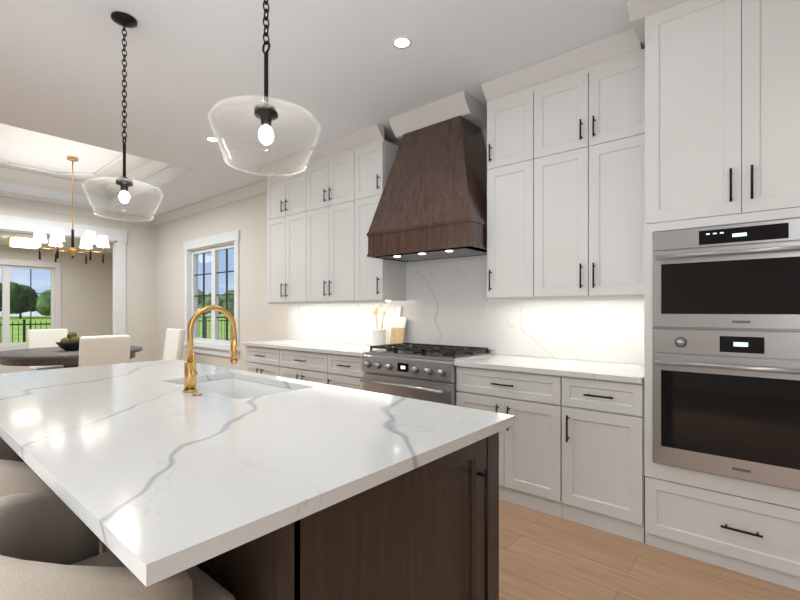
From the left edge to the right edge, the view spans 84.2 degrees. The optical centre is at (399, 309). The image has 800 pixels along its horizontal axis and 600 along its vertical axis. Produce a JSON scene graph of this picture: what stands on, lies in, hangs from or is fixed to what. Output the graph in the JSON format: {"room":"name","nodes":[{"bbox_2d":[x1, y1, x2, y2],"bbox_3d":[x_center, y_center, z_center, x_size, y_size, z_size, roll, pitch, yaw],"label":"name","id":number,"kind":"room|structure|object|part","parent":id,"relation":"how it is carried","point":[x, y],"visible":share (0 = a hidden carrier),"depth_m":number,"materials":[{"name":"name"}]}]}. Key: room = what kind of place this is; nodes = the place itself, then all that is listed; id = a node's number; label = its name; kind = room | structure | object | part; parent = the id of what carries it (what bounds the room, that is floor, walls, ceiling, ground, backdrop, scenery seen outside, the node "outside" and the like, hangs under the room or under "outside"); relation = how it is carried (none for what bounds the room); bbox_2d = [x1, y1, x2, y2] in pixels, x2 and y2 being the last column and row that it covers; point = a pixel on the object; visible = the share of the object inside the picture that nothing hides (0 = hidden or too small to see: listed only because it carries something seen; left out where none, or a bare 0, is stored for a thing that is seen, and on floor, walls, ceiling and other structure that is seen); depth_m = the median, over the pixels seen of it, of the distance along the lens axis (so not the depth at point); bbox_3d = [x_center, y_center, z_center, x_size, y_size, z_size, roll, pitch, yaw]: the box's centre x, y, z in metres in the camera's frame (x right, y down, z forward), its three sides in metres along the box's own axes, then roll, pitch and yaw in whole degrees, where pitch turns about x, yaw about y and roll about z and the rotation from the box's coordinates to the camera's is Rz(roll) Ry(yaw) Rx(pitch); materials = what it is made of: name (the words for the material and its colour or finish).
{"room":"dining room and kitchen","nodes":[
{"label":"dining room and kitchen","id":0,"kind":"room"},
{"bbox_2d":[0,245,112,366],"bbox_3d":[-8.222,-0.095,8.894,0.150,2.750,5.000,0,0,40],"label":"wall","id":1,"kind":"structure","parent":0,"point":[87,299],"depth_m":9.99,"materials":[{"name":"beige paint"}]},
{"bbox_2d":[0,265,54,345],"bbox_3d":[-8.584,-0.095,8.467,0.060,1.650,3.180,0,0,40],"label":"sunroom window","id":2,"kind":"structure","parent":1,"relation":"in","point":[6,307],"depth_m":9.09,"materials":[{"name":"white paint"}]},
{"bbox_2d":[0,232,112,253],"bbox_3d":[-7.059,-1.395,7.907,3.200,0.150,5.000,0,0,40],"label":"ceiling","id":3,"kind":"structure","parent":0,"point":[4,237],"depth_m":8.93,"materials":[{"name":"white paint"}]},
{"bbox_2d":[8,236,40,249],"bbox_3d":[-6.903,-1.234,8.168,0.440,0.169,0.440,0,0,40],"label":"flush-mount light","id":4,"kind":"object","parent":3,"relation":"attached to","point":[20,242],"visible":0.83,"depth_m":8.04,"materials":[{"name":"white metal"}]},
{"bbox_2d":[0,205,154,362],"bbox_3d":[-6.444,-0.420,6.042,0.150,3.400,7.050,0,0,40],"label":"wall","id":5,"kind":"structure","parent":0,"point":[140,287],"depth_m":7.96,"materials":[{"name":"beige paint"}]},
{"bbox_2d":[0,154,266,225],"bbox_3d":[-5.015,-1.763,4.402,4.148,0.421,6.398,0,0,40],"label":"crown molding","id":6,"kind":"structure","parent":5,"relation":"attached to","point":[147,170],"depth_m":6.66,"materials":[{"name":"white paint"}]},
{"bbox_2d":[0,0,643,217],"bbox_3d":[-2.479,-1.870,2.253,10.800,0.400,6.400,0,0,40],"label":"ceiling","id":7,"kind":"structure","parent":0,"point":[338,68],"depth_m":3.12,"materials":[{"name":"white paint"}]},
{"bbox_2d":[32,157,109,263],"bbox_3d":[-4.242,-1.294,5.741,0.774,1.327,0.804,0,0,40],"label":"chandelier","id":8,"kind":"object","parent":7,"relation":"hanging from","point":[57,239],"visible":1,"depth_m":5.66,"materials":[{"name":"white fabric"}]},
{"bbox_2d":[82,11,163,221],"bbox_3d":[-1.580,-1.102,2.540,0.400,1.134,0.400,0,0,40],"label":"pendant light","id":9,"kind":"object","parent":7,"relation":"hanging from","point":[125,21],"visible":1,"depth_m":2.53,"materials":[{"name":"clear glass"}]},
{"bbox_3d":[-1.580,-0.633,2.540,0.400,0.197,0.400,0,0,40],"label":"lamp shade","id":10,"kind":"part","parent":9,"relation":"part of","materials":[{"name":"clear glass"}]},
{"bbox_2d":[205,137,218,141],"bbox_3d":[-1.834,-1.667,4.328,0.126,0.005,0.126,0,0,31],"label":"recessed light","id":11,"kind":"object","parent":7,"relation":"in","point":[212,139],"depth_m":4.33,"materials":[{"name":"white"}]},
{"bbox_2d":[207,0,320,176],"bbox_3d":[-0.495,-1.102,1.639,0.400,1.134,0.400,0,0,40],"label":"pendant light","id":12,"kind":"object","parent":7,"relation":"hanging from","point":[265,112],"visible":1,"depth_m":1.63,"materials":[{"name":"clear glass"}]},
{"bbox_3d":[-0.495,-0.633,1.639,0.400,0.197,0.400,0,0,40],"label":"lamp shade","id":13,"kind":"part","parent":12,"relation":"part of","materials":[{"name":"clear glass"}]},
{"bbox_2d":[392,36,411,48],"bbox_3d":[0.012,-1.667,2.763,0.126,0.005,0.126,0,0,13],"label":"recessed light","id":14,"kind":"object","parent":7,"relation":"in","point":[401,42],"depth_m":2.76,"materials":[{"name":"white"}]},
{"bbox_2d":[155,128,639,370],"bbox_3d":[-0.361,-0.420,4.751,11.100,3.400,0.150,0,0,40],"label":"wall","id":15,"kind":"structure","parent":0,"point":[260,319],"depth_m":6.34,"materials":[{"name":"beige paint"}]},
{"bbox_2d":[0,214,239,372],"bbox_3d":[-6.081,-0.065,5.636,7.330,2.690,6.900,0,0,40],"label":"trim","id":16,"kind":"structure","parent":15,"relation":"attached to","point":[29,226],"depth_m":7.31,"materials":[{"name":"white paint"}]},
{"bbox_2d":[192,244,233,344],"bbox_3d":[-2.874,-0.230,6.882,1.450,1.480,0.060,0,0,40],"label":"window","id":17,"kind":"structure","parent":15,"relation":"in","point":[215,295],"depth_m":6.87,"materials":[{"name":"white paint"}]},
{"bbox_2d":[265,151,304,302],"bbox_3d":[-1.179,-0.879,5.100,0.740,1.578,0.327,0,0,40],"label":"upper cabinet","id":18,"kind":"object","parent":15,"relation":"attached to","point":[285,194],"depth_m":4.96,"materials":[{"name":"white paint"}]},
{"bbox_2d":[305,135,352,302],"bbox_3d":[-0.615,-0.879,4.621,0.740,1.578,0.327,0,0,40],"label":"upper cabinet","id":19,"kind":"object","parent":15,"relation":"attached to","point":[322,208],"depth_m":4.48,"materials":[{"name":"white paint"}]},
{"bbox_2d":[353,124,405,302],"bbox_3d":[-0.192,-0.879,4.262,0.370,1.578,0.327,0,0,40],"label":"upper cabinet","id":20,"kind":"object","parent":15,"relation":"attached to","point":[375,280],"depth_m":4.15,"materials":[{"name":"white paint"}]},
{"bbox_2d":[367,91,486,261],"bbox_3d":[0.291,-1.060,3.726,1.046,1.215,0.565,0,0,40],"label":"range hood","id":21,"kind":"object","parent":15,"relation":"attached to","point":[432,204],"visible":0.81,"depth_m":3.54,"materials":[{"name":"brown wood"}]},
{"bbox_2d":[288,255,643,364],"bbox_3d":[0.166,-0.170,4.185,4.056,1.100,0.027,0,0,40],"label":"backsplash","id":22,"kind":"structure","parent":15,"relation":"attached to","point":[446,302],"depth_m":3.76,"materials":[{"name":"stone"}]},
{"bbox_2d":[481,28,644,301],"bbox_3d":[1.154,-0.864,3.069,1.106,1.608,0.407,0,0,40],"label":"upper cabinet","id":23,"kind":"object","parent":15,"relation":"attached to","point":[566,176],"visible":0.88,"depth_m":2.93,"materials":[{"name":"white paint"}]},
{"bbox_2d":[499,499,799,599],"bbox_3d":[-3.716,1.320,3.269,14.400,0.080,6.750,0,0,40],"label":"floor","id":24,"kind":"structure","parent":0,"point":[544,556],"depth_m":2.18,"materials":[{"name":"brown wood"}]},
{"bbox_2d":[27,329,67,370],"bbox_3d":[-5.032,0.781,6.412,0.614,0.998,0.480,0,0,40],"label":"dining chair","id":25,"kind":"object","parent":24,"relation":"on","point":[40,338],"visible":0.38,"depth_m":6.47,"materials":[{"name":"white fabric"}]},
{"bbox_2d":[0,437,104,553],"bbox_3d":[-1.333,0.843,1.518,0.599,0.876,0.478,0,0,40],"label":"counter stool","id":26,"kind":"object","parent":24,"relation":"on","point":[18,474],"visible":0.12,"depth_m":1.33,"materials":[{"name":"fabric"}]},
{"bbox_2d":[0,346,142,367],"bbox_3d":[-4.242,0.899,5.741,1.570,0.758,1.570,0,0,40],"label":"dining table","id":27,"kind":"object","parent":24,"relation":"on","point":[51,356],"visible":0.46,"depth_m":5.14,"materials":[{"name":"grey wood"}]},
{"bbox_2d":[56,342,78,350],"bbox_3d":[-4.216,0.465,5.693,0.340,0.108,0.340,0,0,40],"label":"centerpiece bowl","id":28,"kind":"object","parent":27,"relation":"on","point":[69,346],"visible":0.75,"depth_m":5.59,"materials":[{"name":"black ceramic"}]},
{"bbox_2d":[60,332,79,342],"bbox_3d":[-4.226,0.372,5.681,0.243,0.187,0.215,0,0,40],"label":"moss balls","id":29,"kind":"object","parent":28,"relation":"in","point":[71,337],"visible":0.73,"depth_m":5.63,"materials":[{"name":"green plant"}]},
{"bbox_2d":[78,335,130,366],"bbox_3d":[-3.451,0.781,5.070,0.614,0.998,0.480,0,0,40],"label":"dining chair","id":30,"kind":"object","parent":24,"relation":"on","point":[103,350],"visible":0.27,"depth_m":4.86,"materials":[{"name":"white fabric"}]},
{"bbox_2d":[0,491,234,599],"bbox_3d":[-0.684,0.843,0.968,0.599,0.876,0.478,0,0,40],"label":"counter stool","id":31,"kind":"object","parent":24,"relation":"on","point":[49,545],"visible":0.81,"depth_m":0.99,"materials":[{"name":"fabric"}]},
{"bbox_2d":[163,328,185,359],"bbox_3d":[-3.571,0.781,6.532,0.480,0.998,0.614,0,0,40],"label":"dining chair","id":32,"kind":"object","parent":24,"relation":"on","point":[174,343],"visible":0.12,"depth_m":6.60,"materials":[{"name":"white fabric"}]},
{"bbox_2d":[246,346,277,375],"bbox_3d":[-1.304,0.840,5.046,0.659,0.880,0.614,0,0,40],"label":"base cabinet","id":33,"kind":"object","parent":24,"relation":"on","point":[263,360],"depth_m":4.80,"materials":[{"name":"white paint"}]},
{"bbox_2d":[105,432,498,599],"bbox_3d":[-0.922,0.839,2.051,2.676,0.882,0.837,0,0,40],"label":"kitchen island","id":34,"kind":"object","parent":24,"relation":"on","point":[429,531],"visible":0.21,"depth_m":1.14,"materials":[{"name":"brown wood"}]},
{"bbox_2d":[0,359,514,586],"bbox_3d":[-1.020,0.381,1.963,2.720,0.032,1.177,0,0,40],"label":"island countertop","id":35,"kind":"structure","parent":34,"relation":"on","point":[148,473],"depth_m":1.19,"materials":[{"name":"stone"}]},
{"bbox_2d":[183,305,237,395],"bbox_3d":[-0.840,0.170,2.023,0.158,0.388,0.266,0,0,40],"label":"faucet","id":36,"kind":"object","parent":35,"relation":"on","point":[190,372],"visible":1,"depth_m":1.98,"materials":[{"name":"gold metal"}]},
{"bbox_2d":[179,378,293,398],"bbox_3d":[-0.818,0.509,2.202,0.790,0.220,0.420,0,0,40],"label":"sink","id":37,"kind":"object","parent":35,"relation":"in","point":[236,388],"visible":0.02,"depth_m":2.50,"materials":[{"name":"white ceramic"}]},
{"bbox_2d":[278,349,325,383],"bbox_3d":[-0.763,0.840,4.587,0.760,0.880,0.614,0,0,40],"label":"base cabinet","id":38,"kind":"object","parent":24,"relation":"on","point":[293,364],"depth_m":4.35,"materials":[{"name":"white paint"}]},
{"bbox_2d":[242,340,382,356],"bbox_3d":[-0.850,0.382,4.629,1.931,0.034,0.621,0,0,40],"label":"countertop","id":39,"kind":"structure","parent":38,"relation":"on","point":[335,348],"depth_m":4.44,"materials":[{"name":"stone"}]},
{"bbox_2d":[372,306,385,345],"bbox_3d":[-0.205,0.162,4.259,0.174,0.404,0.138,0,0,40],"label":"utensil crock","id":40,"kind":"object","parent":39,"relation":"on","point":[378,336],"visible":0.94,"depth_m":4.21,"materials":[{"name":"white ceramic"}]},
{"bbox_2d":[388,307,406,347],"bbox_3d":[-0.027,0.168,4.248,0.220,0.397,0.114,0,0,40],"label":"cutting boards","id":41,"kind":"object","parent":39,"relation":"on","point":[397,329],"visible":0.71,"depth_m":4.23,"materials":[{"name":"beige"}]},
{"bbox_2d":[326,353,364,389],"bbox_3d":[-0.286,0.840,4.183,0.491,0.880,0.614,0,0,40],"label":"base cabinet","id":42,"kind":"object","parent":24,"relation":"on","point":[346,371],"depth_m":3.96,"materials":[{"name":"white paint"}]},
{"bbox_2d":[360,343,494,405],"bbox_3d":[0.207,0.794,3.673,0.908,0.972,0.699,0,0,40],"label":"range","id":43,"kind":"object","parent":24,"relation":"on","point":[424,372],"visible":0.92,"depth_m":3.45,"materials":[{"name":"silver metal"}]},
{"bbox_2d":[456,366,644,542],"bbox_3d":[1.051,0.840,3.025,1.206,0.880,0.652,0,0,40],"label":"base cabinet","id":44,"kind":"object","parent":24,"relation":"on","point":[571,448],"visible":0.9,"depth_m":2.67,"materials":[{"name":"white paint"}]},
{"bbox_2d":[454,354,643,383],"bbox_3d":[1.046,0.382,3.021,1.207,0.034,0.621,0,0,40],"label":"countertop","id":45,"kind":"structure","parent":44,"relation":"on","point":[622,372],"depth_m":2.86,"materials":[{"name":"stone"}]},
{"bbox_2d":[627,0,799,590],"bbox_3d":[1.794,-0.194,2.363,0.908,2.948,0.699,0,0,40],"label":"tall cabinet","id":46,"kind":"object","parent":24,"relation":"on","point":[722,308],"visible":1,"depth_m":2.17,"materials":[{"name":"white paint"}]},
{"label":"outside","id":47,"kind":"structure","parent":0,"visible":0},
{"bbox_2d":[0,281,233,342],"bbox_3d":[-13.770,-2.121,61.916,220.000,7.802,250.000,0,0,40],"label":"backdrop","id":48,"kind":"structure","parent":47,"point":[17,323],"depth_m":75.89,"materials":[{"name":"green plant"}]}
]}

